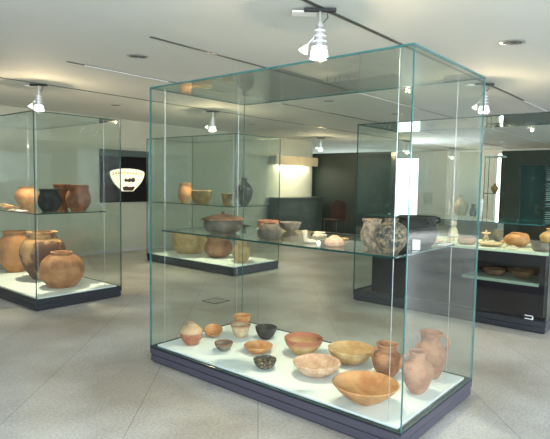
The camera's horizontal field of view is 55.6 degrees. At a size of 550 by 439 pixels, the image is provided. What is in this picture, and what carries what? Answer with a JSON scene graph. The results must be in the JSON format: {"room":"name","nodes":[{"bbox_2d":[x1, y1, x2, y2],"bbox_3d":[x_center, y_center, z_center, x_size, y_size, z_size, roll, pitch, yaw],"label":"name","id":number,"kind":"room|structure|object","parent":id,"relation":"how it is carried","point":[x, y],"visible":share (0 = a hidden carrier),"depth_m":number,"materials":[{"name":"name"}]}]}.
{"room":"museum","nodes":[
{"label":"museum","id":0,"kind":"room"},
{"bbox_2d":[0,105,311,253],"bbox_3d":[-4.383,-0.609,9.366,0.200,2.700,16.700,4,5,40],"label":"wall","id":1,"kind":"structure","parent":0,"point":[65,155],"depth_m":10.98,"materials":[{"name":"paint"}]},
{"bbox_2d":[99,149,148,202],"bbox_3d":[-3.074,-0.885,10.688,0.069,1.060,1.130,4,5,40],"label":"picture lightbox","id":2,"kind":"object","parent":1,"relation":"attached to","point":[134,164],"visible":1,"depth_m":10.64,"materials":[{"name":"backlit printed acrylic"},{"name":"black metal"}]},
{"bbox_2d":[110,168,143,190],"bbox_3d":[-3.029,-0.815,10.720,0.005,0.467,0.820,4,5,40],"label":"picture","id":3,"kind":"object","parent":2,"relation":"attached to","point":[132,179],"depth_m":10.71,"materials":[{"name":"beige paper"}]},
{"bbox_2d":[74,239,230,255],"bbox_3d":[-4.323,0.714,9.395,0.012,0.060,16.700,4,5,40],"label":"baseboard","id":4,"kind":"structure","parent":1,"relation":"attached to","point":[162,245],"depth_m":10.78,"materials":[{"name":"grey"}]},
{"bbox_2d":[269,155,317,166],"bbox_3d":[0.539,-1.650,14.738,0.299,0.250,1.900,4,5,40],"label":"valance","id":5,"kind":"object","parent":1,"relation":"attached to","point":[273,159],"visible":0.97,"depth_m":14.46,"materials":[{"name":"brown wood"}]},
{"bbox_2d":[0,0,549,152],"bbox_3d":[1.560,-1.821,8.074,18.600,0.100,22.900,4,5,40],"label":"ceiling","id":6,"kind":"structure","parent":0,"point":[38,38],"depth_m":5.35,"materials":[{"name":"paint"}]},
{"bbox_2d":[25,84,47,110],"bbox_3d":[-3.068,-1.562,6.713,0.300,0.345,0.184,1,4,0],"label":"ceiling spotlight","id":7,"kind":"object","parent":6,"relation":"attached to","point":[38,106],"visible":0.91,"depth_m":6.66,"materials":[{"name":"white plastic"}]},
{"bbox_2d":[126,54,148,58],"bbox_3d":[-1.345,-1.594,5.104,0.218,0.011,0.168,1,4,0],"label":"recessed light","id":8,"kind":"object","parent":6,"relation":"in","point":[140,56],"visible":1,"depth_m":5.08,"materials":[{"name":"silver metal"}]},
{"bbox_2d":[202,111,218,130],"bbox_3d":[-1.115,-1.700,9.025,0.300,0.345,0.184,1,4,0],"label":"ceiling spotlight","id":9,"kind":"object","parent":6,"relation":"attached to","point":[212,127],"visible":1,"depth_m":8.97,"materials":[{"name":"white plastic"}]},
{"bbox_2d":[0,77,464,149],"bbox_3d":[1.603,-2.066,12.151,0.032,0.006,15.800,4,5,40],"label":"trim","id":10,"kind":"structure","parent":6,"relation":"attached to","point":[0,77],"depth_m":8.42,"materials":[{"name":"grey metal"}]},
{"bbox_2d":[67,61,511,148],"bbox_3d":[2.846,-1.981,11.302,0.032,0.010,15.500,4,5,40],"label":"trim","id":11,"kind":"structure","parent":6,"relation":"attached to","point":[67,61],"depth_m":6.97,"materials":[{"name":"grey metal"}]},
{"bbox_2d":[292,7,335,60],"bbox_3d":[0.267,-1.281,3.624,0.300,0.345,0.184,1,4,0],"label":"ceiling spotlight","id":12,"kind":"object","parent":6,"relation":"attached to","point":[319,50],"visible":0.97,"depth_m":3.57,"materials":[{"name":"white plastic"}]},
{"bbox_2d":[313,138,324,150],"bbox_3d":[1.187,-2.033,14.071,0.300,0.345,0.184,1,4,0],"label":"ceiling spotlight","id":13,"kind":"object","parent":6,"relation":"attached to","point":[320,148],"visible":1,"depth_m":14.03,"materials":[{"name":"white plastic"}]},
{"bbox_2d":[149,36,548,143],"bbox_3d":[3.961,-1.892,10.333,0.032,0.010,15.550,4,5,40],"label":"trim","id":14,"kind":"structure","parent":6,"relation":"attached to","point":[151,36],"depth_m":5.89,"materials":[{"name":"grey metal"}]},
{"bbox_2d":[400,141,409,152],"bbox_3d":[3.688,-2.039,14.710,0.300,0.345,0.184,1,4,0],"label":"ceiling spotlight","id":15,"kind":"object","parent":6,"relation":"attached to","point":[407,146],"visible":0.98,"depth_m":14.66,"materials":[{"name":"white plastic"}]},
{"bbox_2d":[301,0,548,111],"bbox_3d":[5.097,-1.794,9.249,0.032,0.010,15.750,4,5,40],"label":"trim","id":16,"kind":"structure","parent":6,"relation":"attached to","point":[306,1],"depth_m":4.56,"materials":[{"name":"grey metal"}]},
{"bbox_2d":[446,148,454,158],"bbox_3d":[5.815,-2.189,17.229,0.300,0.345,0.184,1,4,0],"label":"ceiling spotlight","id":17,"kind":"object","parent":6,"relation":"attached to","point":[452,152],"visible":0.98,"depth_m":17.18,"materials":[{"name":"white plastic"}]},
{"bbox_2d":[465,83,494,113],"bbox_3d":[2.427,-1.433,6.180,0.300,0.345,0.184,1,4,0],"label":"ceiling spotlight","id":18,"kind":"object","parent":6,"relation":"attached to","point":[486,110],"visible":0.81,"depth_m":6.13,"materials":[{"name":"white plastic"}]},
{"bbox_2d":[499,39,525,44],"bbox_3d":[1.995,-1.486,4.385,0.218,0.011,0.168,1,4,0],"label":"recessed light","id":19,"kind":"object","parent":6,"relation":"in","point":[515,41],"visible":1,"depth_m":4.37,"materials":[{"name":"silver metal"}]},
{"bbox_2d":[0,225,549,438],"bbox_3d":[1.515,0.971,8.279,18.600,0.100,22.900,4,5,40],"label":"floor","id":20,"kind":"structure","parent":0,"point":[87,370],"depth_m":4.55,"materials":[{"name":"stone"}]},
{"bbox_2d":[0,110,121,310],"bbox_3d":[-3.156,-0.170,6.888,2.250,2.228,1.100,4,5,40],"label":"display case","id":21,"kind":"object","parent":20,"relation":"on","point":[19,288],"visible":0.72,"depth_m":6.42,"materials":[{"name":"clear glass"}]},
{"bbox_2d":[3,205,18,208],"bbox_3d":[-3.382,-0.158,6.674,0.105,0.041,0.188,4,5,40],"label":"potsherd","id":22,"kind":"object","parent":21,"relation":"on","point":[7,206],"visible":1,"depth_m":6.63,"materials":[{"name":"orange ceramic"}]},
{"bbox_2d":[0,230,27,272],"bbox_3d":[-3.746,0.458,7.513,0.491,0.588,0.484,4,5,40],"label":"storage jar","id":23,"kind":"object","parent":21,"relation":"on","point":[11,240],"visible":0.83,"depth_m":7.34,"materials":[{"name":"ceramic"}]},
{"bbox_2d":[14,187,38,206],"bbox_3d":[-3.494,-0.322,7.335,0.309,0.274,0.311,4,5,40],"label":"jar","id":24,"kind":"object","parent":21,"relation":"on","point":[24,196],"visible":0.97,"depth_m":7.23,"materials":[{"name":"orange ceramic"}]},
{"bbox_2d":[19,230,65,279],"bbox_3d":[-3.125,0.478,7.024,0.572,0.640,0.572,4,5,40],"label":"storage jar","id":25,"kind":"object","parent":21,"relation":"on","point":[47,241],"visible":0.8,"depth_m":6.81,"materials":[{"name":"ceramic"}]},
{"bbox_2d":[37,189,61,211],"bbox_3d":[-2.742,-0.237,6.340,0.279,0.274,0.278,4,5,40],"label":"jar","id":26,"kind":"object","parent":21,"relation":"on","point":[49,200],"visible":1,"depth_m":6.24,"materials":[{"name":"grey ceramic"}]},
{"bbox_2d":[0,205,105,214],"bbox_3d":[-3.200,-0.140,6.878,2.080,0.012,0.875,4,5,40],"label":"glass shelf","id":27,"kind":"object","parent":21,"relation":"attached to","point":[29,210],"depth_m":6.42,"materials":[{"name":"teal"}]},
{"bbox_2d":[52,184,70,208],"bbox_3d":[-2.791,-0.300,6.820,0.246,0.328,0.245,4,5,40],"label":"jar","id":28,"kind":"object","parent":21,"relation":"on","point":[63,188],"visible":0.54,"depth_m":6.73,"materials":[{"name":"orange ceramic"}]},
{"bbox_2d":[39,250,84,287],"bbox_3d":[-2.677,0.620,6.557,0.542,0.438,0.531,4,5,40],"label":"storage jar","id":29,"kind":"object","parent":21,"relation":"on","point":[61,268],"visible":1,"depth_m":6.37,"materials":[{"name":"red ceramic"}]},
{"bbox_2d":[65,185,90,210],"bbox_3d":[-2.487,-0.276,6.592,0.305,0.324,0.303,4,5,40],"label":"jar","id":30,"kind":"object","parent":21,"relation":"on","point":[78,198],"visible":1,"depth_m":6.48,"materials":[{"name":"orange ceramic"}]},
{"bbox_2d":[146,133,280,275],"bbox_3d":[-1.134,-0.309,9.235,2.250,2.228,1.100,4,5,40],"label":"display case","id":31,"kind":"object","parent":20,"relation":"on","point":[202,261],"visible":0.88,"depth_m":8.89,"materials":[{"name":"clear glass"}]},
{"bbox_2d":[178,183,190,202],"bbox_3d":[-1.631,-0.487,9.460,0.255,0.354,0.254,4,5,40],"label":"jar","id":32,"kind":"object","parent":31,"relation":"on","point":[184,192],"visible":0.97,"depth_m":9.37,"materials":[{"name":"orange ceramic"}]},
{"bbox_2d":[172,233,206,253],"bbox_3d":[-1.596,0.436,9.761,0.655,0.368,0.655,4,5,40],"label":"pot","id":33,"kind":"object","parent":31,"relation":"on","point":[182,243],"visible":0.79,"depth_m":9.49,"materials":[{"name":"ceramic"}]},
{"bbox_2d":[191,190,211,203],"bbox_3d":[-1.298,-0.400,9.213,0.362,0.224,0.364,4,5,40],"label":"bowl","id":34,"kind":"object","parent":31,"relation":"on","point":[198,196],"visible":0.98,"depth_m":9.08,"materials":[{"name":"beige ceramic"}]},
{"bbox_2d":[155,201,268,206],"bbox_3d":[-1.178,-0.279,9.224,2.080,0.012,0.875,4,5,40],"label":"glass shelf","id":35,"kind":"object","parent":31,"relation":"attached to","point":[219,204],"depth_m":8.97,"materials":[{"name":"teal"}]},
{"bbox_2d":[204,237,232,257],"bbox_3d":[-1.008,0.478,9.265,0.512,0.377,0.514,4,5,40],"label":"pot","id":36,"kind":"object","parent":31,"relation":"on","point":[214,247],"visible":0.83,"depth_m":9.07,"materials":[{"name":"ceramic"}]},
{"bbox_2d":[221,193,232,204],"bbox_3d":[-0.820,-0.351,8.927,0.207,0.190,0.206,4,5,40],"label":"beaker","id":37,"kind":"object","parent":31,"relation":"on","point":[226,197],"visible":1,"depth_m":8.86,"materials":[{"name":"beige ceramic"}]},
{"bbox_2d":[232,240,249,262],"bbox_3d":[-0.560,0.524,8.694,0.304,0.384,0.302,4,5,40],"label":"jar","id":38,"kind":"object","parent":31,"relation":"on","point":[237,252],"visible":0.91,"depth_m":8.59,"materials":[{"name":"ceramic"}]},
{"bbox_2d":[235,178,252,205],"bbox_3d":[-0.511,-0.462,8.647,0.296,0.460,0.300,4,5,40],"label":"vase","id":39,"kind":"object","parent":31,"relation":"on","point":[248,190],"visible":0.91,"depth_m":8.55,"materials":[{"name":"ceramic"}]},
{"bbox_2d":[202,297,229,303],"bbox_3d":[-0.739,1.013,6.503,0.250,0.004,0.250,4,5,40],"label":"floor hatch","id":40,"kind":"object","parent":20,"relation":"on","point":[216,300],"visible":1,"depth_m":6.50,"materials":[{"name":"grey plastic"}]},
{"bbox_2d":[266,196,323,230],"bbox_3d":[0.593,-0.104,14.798,0.470,1.060,2.060,4,5,40],"label":"base cabinet","id":41,"kind":"object","parent":20,"relation":"on","point":[307,211],"visible":0.7,"depth_m":14.57,"materials":[{"name":"black paint"}]},
{"bbox_2d":[150,43,485,438],"bbox_3d":[0.199,0.102,3.924,2.250,2.228,1.100,4,5,40],"label":"display case","id":42,"kind":"object","parent":20,"relation":"on","point":[282,386],"visible":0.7,"depth_m":3.55,"materials":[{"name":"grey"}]},
{"bbox_2d":[180,321,202,345],"bbox_3d":[-0.693,0.942,4.324,0.185,0.184,0.185,4,5,40],"label":"jar","id":43,"kind":"object","parent":42,"relation":"on","point":[191,333],"visible":1,"depth_m":4.26,"materials":[{"name":"ceramic"}]},
{"bbox_2d":[204,324,222,336],"bbox_3d":[-0.538,0.975,4.553,0.155,0.089,0.167,4,5,32],"label":"dish","id":44,"kind":"object","parent":42,"relation":"on","point":[212,330],"visible":1,"depth_m":4.59,"materials":[{"name":"orange ceramic"}]},
{"bbox_2d":[201,211,244,233],"bbox_3d":[-0.406,0.021,4.066,0.342,0.169,0.342,4,5,40],"label":"tureen","id":45,"kind":"object","parent":42,"relation":"on","point":[222,223],"visible":1,"depth_m":3.95,"materials":[{"name":"ceramic"}]},
{"bbox_2d":[214,339,232,350],"bbox_3d":[-0.412,1.015,4.182,0.151,0.068,0.150,4,5,40],"label":"bowl","id":46,"kind":"object","parent":42,"relation":"on","point":[222,344],"visible":1,"depth_m":4.16,"materials":[{"name":"brown ceramic"}]},
{"bbox_2d":[230,321,250,337],"bbox_3d":[-0.301,0.969,4.558,0.179,0.110,0.179,4,5,40],"label":"cup","id":47,"kind":"object","parent":42,"relation":"on","point":[240,329],"visible":1,"depth_m":4.51,"materials":[{"name":"beige ceramic"}]},
{"bbox_2d":[233,313,250,321],"bbox_3d":[-0.309,0.947,4.905,0.163,0.102,0.164,4,5,40],"label":"bowl","id":48,"kind":"object","parent":42,"relation":"on","point":[245,317],"visible":0.62,"depth_m":4.86,"materials":[{"name":"orange ceramic"}]},
{"bbox_2d":[244,340,272,353],"bbox_3d":[-0.133,1.024,4.144,0.231,0.065,0.230,4,5,40],"label":"bowl","id":49,"kind":"object","parent":42,"relation":"on","point":[255,346],"visible":1,"depth_m":4.20,"materials":[{"name":"orange ceramic"}]},
{"bbox_2d":[253,355,275,369],"bbox_3d":[-0.074,1.047,3.794,0.170,0.072,0.171,4,5,40],"label":"bowl","id":50,"kind":"object","parent":42,"relation":"on","point":[264,362],"visible":1,"depth_m":3.78,"materials":[{"name":"ceramic"}]},
{"bbox_2d":[255,324,276,339],"bbox_3d":[-0.079,0.978,4.514,0.186,0.105,0.187,4,5,40],"label":"bowl","id":51,"kind":"object","parent":42,"relation":"on","point":[264,331],"visible":1,"depth_m":4.46,"materials":[{"name":"ceramic"}]},
{"bbox_2d":[257,219,278,227],"bbox_3d":[-0.055,0.057,4.113,0.170,0.102,0.171,4,5,40],"label":"bowl","id":52,"kind":"object","parent":42,"relation":"on","point":[259,222],"visible":0.36,"depth_m":4.07,"materials":[{"name":"ceramic"}]},
{"bbox_2d":[257,223,281,239],"bbox_3d":[-0.037,0.082,3.732,0.178,0.107,0.178,4,5,40],"label":"pot","id":53,"kind":"object","parent":42,"relation":"on","point":[270,231],"visible":1,"depth_m":3.67,"materials":[{"name":"ceramic"}]},
{"bbox_2d":[280,221,300,231],"bbox_3d":[0.127,0.058,4.298,0.177,0.077,0.176,4,5,40],"label":"bowl","id":54,"kind":"object","parent":42,"relation":"on","point":[290,226],"visible":1,"depth_m":4.24,"materials":[{"name":"grey ceramic"}]},
{"bbox_2d":[284,332,322,355],"bbox_3d":[0.224,0.997,4.127,0.304,0.134,0.302,4,5,40],"label":"bowl","id":55,"kind":"object","parent":42,"relation":"on","point":[299,343],"visible":0.94,"depth_m":4.07,"materials":[{"name":"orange ceramic"}]},
{"bbox_2d":[162,225,454,258],"bbox_3d":[0.155,0.132,3.913,2.080,0.012,0.875,4,5,40],"label":"glass shelf","id":56,"kind":"object","parent":42,"relation":"attached to","point":[354,245],"depth_m":3.62,"materials":[{"name":"teal"}]},
{"bbox_2d":[302,230,316,242],"bbox_3d":[0.230,0.115,3.480,0.106,0.087,0.040,1,4,0],"label":"fragment","id":57,"kind":"object","parent":42,"relation":"on","point":[304,232],"visible":1,"depth_m":3.47,"materials":[{"name":"ceramic"}]},
{"bbox_2d":[293,353,340,377],"bbox_3d":[0.297,1.047,3.691,0.338,0.100,0.340,4,5,40],"label":"bowl","id":58,"kind":"object","parent":42,"relation":"on","point":[315,365],"visible":1,"depth_m":3.74,"materials":[{"name":"ceramic"}]},
{"bbox_2d":[312,233,326,236],"bbox_3d":[0.336,0.118,3.915,0.084,0.020,0.136,4,5,40],"label":"potsherd","id":59,"kind":"object","parent":42,"relation":"on","point":[316,234],"visible":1,"depth_m":3.88,"materials":[{"name":"ceramic"}]},
{"bbox_2d":[324,235,344,246],"bbox_3d":[0.384,0.134,3.364,0.139,0.072,0.136,4,5,40],"label":"domed lid","id":60,"kind":"object","parent":42,"relation":"on","point":[334,240],"visible":1,"depth_m":3.32,"materials":[{"name":"ceramic"}]},
{"bbox_2d":[328,340,377,364],"bbox_3d":[0.586,1.017,3.941,0.384,0.133,0.350,4,5,40],"label":"bowl","id":61,"kind":"object","parent":42,"relation":"on","point":[349,352],"visible":0.89,"depth_m":4.02,"materials":[{"name":"ceramic"}]},
{"bbox_2d":[332,370,399,405],"bbox_3d":[0.555,1.068,3.204,0.410,0.140,0.407,4,5,40],"label":"bowl","id":62,"kind":"object","parent":42,"relation":"on","point":[364,388],"visible":0.99,"depth_m":3.29,"materials":[{"name":"orange ceramic"}]},
{"bbox_2d":[360,218,381,248],"bbox_3d":[0.605,0.088,3.268,0.141,0.184,0.141,4,5,40],"label":"jar","id":63,"kind":"object","parent":42,"relation":"on","point":[369,224],"visible":0.8,"depth_m":3.22,"materials":[{"name":"ceramic"}]},
{"bbox_2d":[371,340,400,376],"bbox_3d":[0.793,0.991,3.700,0.208,0.228,0.211,4,5,40],"label":"jug","id":64,"kind":"object","parent":42,"relation":"on","point":[382,361],"visible":0.88,"depth_m":3.63,"materials":[{"name":"ceramic"}]},
{"bbox_2d":[374,218,406,253],"bbox_3d":[0.681,0.096,3.062,0.196,0.202,0.197,4,5,40],"label":"jar","id":65,"kind":"object","parent":42,"relation":"on","point":[384,238],"visible":0.97,"depth_m":2.99,"materials":[{"name":"ceramic"}]},
{"bbox_2d":[412,240,419,249],"bbox_3d":[0.869,0.156,3.205,0.045,0.062,0.026,2,4,13],"label":"card","id":66,"kind":"object","parent":42,"relation":"on","point":[416,243],"visible":1,"depth_m":3.20,"materials":[{"name":"white paper"}]},
{"bbox_2d":[399,348,433,394],"bbox_3d":[0.926,0.991,3.391,0.202,0.278,0.205,4,5,40],"label":"jug","id":67,"kind":"object","parent":42,"relation":"on","point":[418,372],"visible":0.93,"depth_m":3.33,"materials":[{"name":"ceramic"}]},
{"bbox_2d":[396,215,440,246],"bbox_3d":[0.947,0.074,3.464,0.273,0.195,0.265,4,5,40],"label":"cauldron","id":68,"kind":"object","parent":42,"relation":"on","point":[424,228],"visible":0.66,"depth_m":3.36,"materials":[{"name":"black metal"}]},
{"bbox_2d":[415,329,450,379],"bbox_3d":[1.094,0.951,3.681,0.223,0.321,0.225,4,5,40],"label":"jug","id":69,"kind":"object","parent":42,"relation":"on","point":[430,342],"visible":0.8,"depth_m":3.61,"materials":[{"name":"ceramic"}]},
{"bbox_2d":[323,200,345,233],"bbox_3d":[1.684,-0.054,14.771,0.460,1.000,0.480,4,5,40],"label":"chair","id":70,"kind":"object","parent":20,"relation":"on","point":[338,213],"visible":0.87,"depth_m":14.82,"materials":[{"name":"brown wood"}]},
{"bbox_2d":[353,111,549,333],"bbox_3d":[2.229,-0.039,6.302,2.250,2.228,1.104,4,5,40],"label":"display case","id":71,"kind":"object","parent":20,"relation":"on","point":[506,300],"visible":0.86,"depth_m":5.92,"materials":[{"name":"clear glass"}]},
{"bbox_2d":[448,221,457,237],"bbox_3d":[2.296,0.121,6.714,0.130,0.226,0.132,4,5,40],"label":"figurine","id":72,"kind":"object","parent":71,"relation":"on","point":[453,232],"visible":0.8,"depth_m":6.67,"materials":[{"name":"ceramic"}]},
{"bbox_2d":[366,212,549,225],"bbox_3d":[2.206,-0.020,6.292,2.030,0.010,0.850,4,5,40],"label":"glass shelf","id":73,"kind":"object","parent":71,"relation":"attached to","point":[393,214],"depth_m":6.06,"materials":[{"name":"teal"}]},
{"bbox_2d":[470,204,476,215],"bbox_3d":[5.367,-0.204,14.127,0.180,0.423,0.180,4,5,40],"label":"jar","id":74,"kind":"object","parent":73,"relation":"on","point":[473,212],"visible":0.7,"depth_m":14.06,"materials":[{"name":"grey ceramic"}]},
{"bbox_2d":[454,195,467,215],"bbox_3d":[5.109,-0.344,14.337,0.380,0.667,0.380,4,5,40],"label":"urn","id":75,"kind":"object","parent":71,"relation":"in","point":[460,206],"visible":0.85,"depth_m":14.21,"materials":[{"name":"beige ceramic"}]},
{"bbox_2d":[457,236,475,244],"bbox_3d":[2.213,0.245,6.021,0.205,0.078,0.207,4,5,40],"label":"dish","id":76,"kind":"object","parent":71,"relation":"on","point":[465,240],"visible":1,"depth_m":5.95,"materials":[{"name":"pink ceramic"}]},
{"bbox_2d":[482,230,490,240],"bbox_3d":[2.592,0.200,6.405,0.110,0.133,0.032,1,4,0],"label":"figurine","id":77,"kind":"object","parent":71,"relation":"on","point":[485,233],"visible":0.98,"depth_m":6.39,"materials":[{"name":"beige ceramic"}]},
{"bbox_2d":[478,241,502,246],"bbox_3d":[2.424,0.279,5.870,0.261,0.038,0.257,4,5,40],"label":"dish","id":78,"kind":"object","parent":71,"relation":"on","point":[485,243],"visible":0.99,"depth_m":5.86,"materials":[{"name":"beige ceramic"}]},
{"bbox_2d":[483,267,505,275],"bbox_3d":[2.458,0.587,5.847,0.240,0.078,0.241,4,5,40],"label":"bowl","id":79,"kind":"object","parent":71,"relation":"on","point":[493,271],"visible":1,"depth_m":5.78,"materials":[{"name":"ceramic"}]},
{"bbox_2d":[493,229,503,241],"bbox_3d":[2.723,0.196,6.360,0.117,0.142,0.116,4,5,40],"label":"jar","id":80,"kind":"object","parent":71,"relation":"on","point":[498,234],"visible":0.96,"depth_m":6.32,"materials":[{"name":"grey ceramic"}]},
{"bbox_2d":[462,269,539,286],"bbox_3d":[2.587,0.645,5.833,0.790,0.030,0.560,4,5,40],"label":"shelf","id":81,"kind":"object","parent":71,"relation":"attached to","point":[507,279],"depth_m":5.71,"materials":[{"name":"grey"}]},
{"bbox_2d":[503,245,518,249],"bbox_3d":[2.539,0.299,5.608,0.067,0.040,0.171,-3,5,-40],"label":"potsherd","id":82,"kind":"object","parent":71,"relation":"on","point":[512,246],"visible":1,"depth_m":5.58,"materials":[{"name":"ceramic"}]},
{"bbox_2d":[507,267,520,273],"bbox_3d":[2.720,0.588,5.940,0.150,0.072,0.152,4,5,40],"label":"bowl","id":83,"kind":"object","parent":71,"relation":"on","point":[508,268],"visible":0.44,"depth_m":5.94,"materials":[{"name":"ceramic"}]},
{"bbox_2d":[504,232,529,246],"bbox_3d":[2.735,0.225,5.894,0.269,0.154,0.274,4,5,40],"label":"pot","id":84,"kind":"object","parent":71,"relation":"on","point":[518,239],"visible":0.95,"depth_m":5.80,"materials":[{"name":"orange ceramic"}]},
{"bbox_2d":[511,269,534,278],"bbox_3d":[2.700,0.598,5.683,0.237,0.088,0.236,4,5,40],"label":"bowl","id":85,"kind":"object","parent":71,"relation":"on","point":[519,273],"visible":1,"depth_m":5.62,"materials":[{"name":"ceramic"}]},
{"bbox_2d":[531,241,549,251],"bbox_3d":[2.806,0.286,5.484,0.199,0.092,0.201,4,5,40],"label":"pot","id":86,"kind":"object","parent":71,"relation":"on","point":[540,246],"visible":0.92,"depth_m":5.42,"materials":[{"name":"grey ceramic"}]},
{"bbox_2d":[540,228,549,241],"bbox_3d":[3.135,0.202,5.960,0.199,0.203,0.200,4,5,40],"label":"jug","id":87,"kind":"object","parent":71,"relation":"on","point":[545,236],"visible":0.79,"depth_m":5.92,"materials":[{"name":"ceramic"}]},
{"bbox_2d":[437,220,503,239],"bbox_3d":[5.306,0.275,14.207,1.700,0.545,0.600,4,5,40],"label":"bench","id":88,"kind":"object","parent":20,"relation":"on","point":[465,228],"visible":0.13,"depth_m":13.95,"materials":[{"name":"grey"}]},
{"bbox_2d":[448,200,452,214],"bbox_3d":[4.880,-0.279,14.535,0.120,0.508,0.120,4,5,40],"label":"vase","id":89,"kind":"object","parent":88,"relation":"on","point":[450,202],"visible":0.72,"depth_m":14.49,"materials":[{"name":"white ceramic"}]},
{"bbox_2d":[479,199,483,216],"bbox_3d":[5.522,-0.259,13.993,0.120,0.569,0.120,4,5,40],"label":"vase","id":90,"kind":"object","parent":88,"relation":"on","point":[481,200],"visible":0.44,"depth_m":13.94,"materials":[{"name":"white ceramic"}]},
{"bbox_2d":[482,155,506,217],"bbox_3d":[6.105,-0.618,14.560,0.480,2.300,0.370,4,5,40],"label":"display case","id":91,"kind":"object","parent":20,"relation":"on","point":[499,156],"visible":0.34,"depth_m":14.48,"materials":[{"name":"grey"}]},
{"bbox_2d":[491,184,498,192],"bbox_3d":[6.120,-0.868,14.525,0.200,0.264,0.200,4,5,40],"label":"vase","id":92,"kind":"object","parent":91,"relation":"on","point":[494,188],"visible":0.94,"depth_m":14.47,"materials":[{"name":"brown ceramic"}]},
{"bbox_2d":[499,150,549,240],"bbox_3d":[9.531,-0.476,12.297,8.080,2.460,0.100,4,5,40],"label":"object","id":93,"kind":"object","parent":20,"relation":"on","point":[526,195],"visible":0.77,"depth_m":14.44,"materials":[{"name":"black"}]},
{"bbox_2d":[545,169,549,218],"bbox_3d":[8.518,-0.619,13.150,3.060,1.387,0.006,4,5,40],"label":"blind","id":94,"kind":"object","parent":93,"relation":"hanging from","point":[547,171],"depth_m":14.11,"materials":[{"name":"teal"}]},
{"bbox_2d":[312,152,396,234],"bbox_3d":[2.209,-0.770,15.352,2.770,2.360,0.350,4,5,40],"label":"wall partition","id":95,"kind":"structure","parent":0,"point":[334,178],"depth_m":15.04,"materials":[{"name":"grey paint"}]},
{"bbox_2d":[398,148,549,219],"bbox_3d":[8.854,-0.941,16.838,18.200,2.700,0.200,4,5,40],"label":"wall","id":96,"kind":"structure","parent":0,"point":[466,163],"depth_m":18.37,"materials":[{"name":"white paint"}]},
{"bbox_2d":[395,157,418,212],"bbox_3d":[4.989,-1.307,20.075,1.190,2.170,0.130,4,5,40],"label":"window","id":97,"kind":"structure","parent":96,"relation":"in","point":[402,177],"depth_m":20.04,"materials":[{"name":"white"}]},
{"bbox_2d":[422,153,450,224],"bbox_3d":[5.910,-1.122,19.156,1.000,2.615,0.042,4,5,40],"label":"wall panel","id":98,"kind":"structure","parent":96,"relation":"in","point":[436,175],"depth_m":19.13,"materials":[{"name":"white paint"}]},
{"bbox_2d":[494,153,501,217],"bbox_3d":[7.685,-1.123,17.828,0.280,2.280,0.100,4,5,40],"label":"window","id":99,"kind":"structure","parent":96,"relation":"in","point":[498,160],"depth_m":17.88,"materials":[{"name":"white"}]},
{"bbox_3d":[-0.555,-1.101,16.914,3.700,2.700,0.200,4,5,40],"label":"wall","id":100,"kind":"structure","parent":0,"visible":0},
{"bbox_2d":[311,142,312,195],"bbox_3d":[0.942,-0.997,15.839,0.380,2.700,0.080,4,5,40],"label":"trim","id":101,"kind":"structure","parent":100,"relation":"attached to","point":[312,142],"depth_m":15.69,"materials":[{"name":"paint"}]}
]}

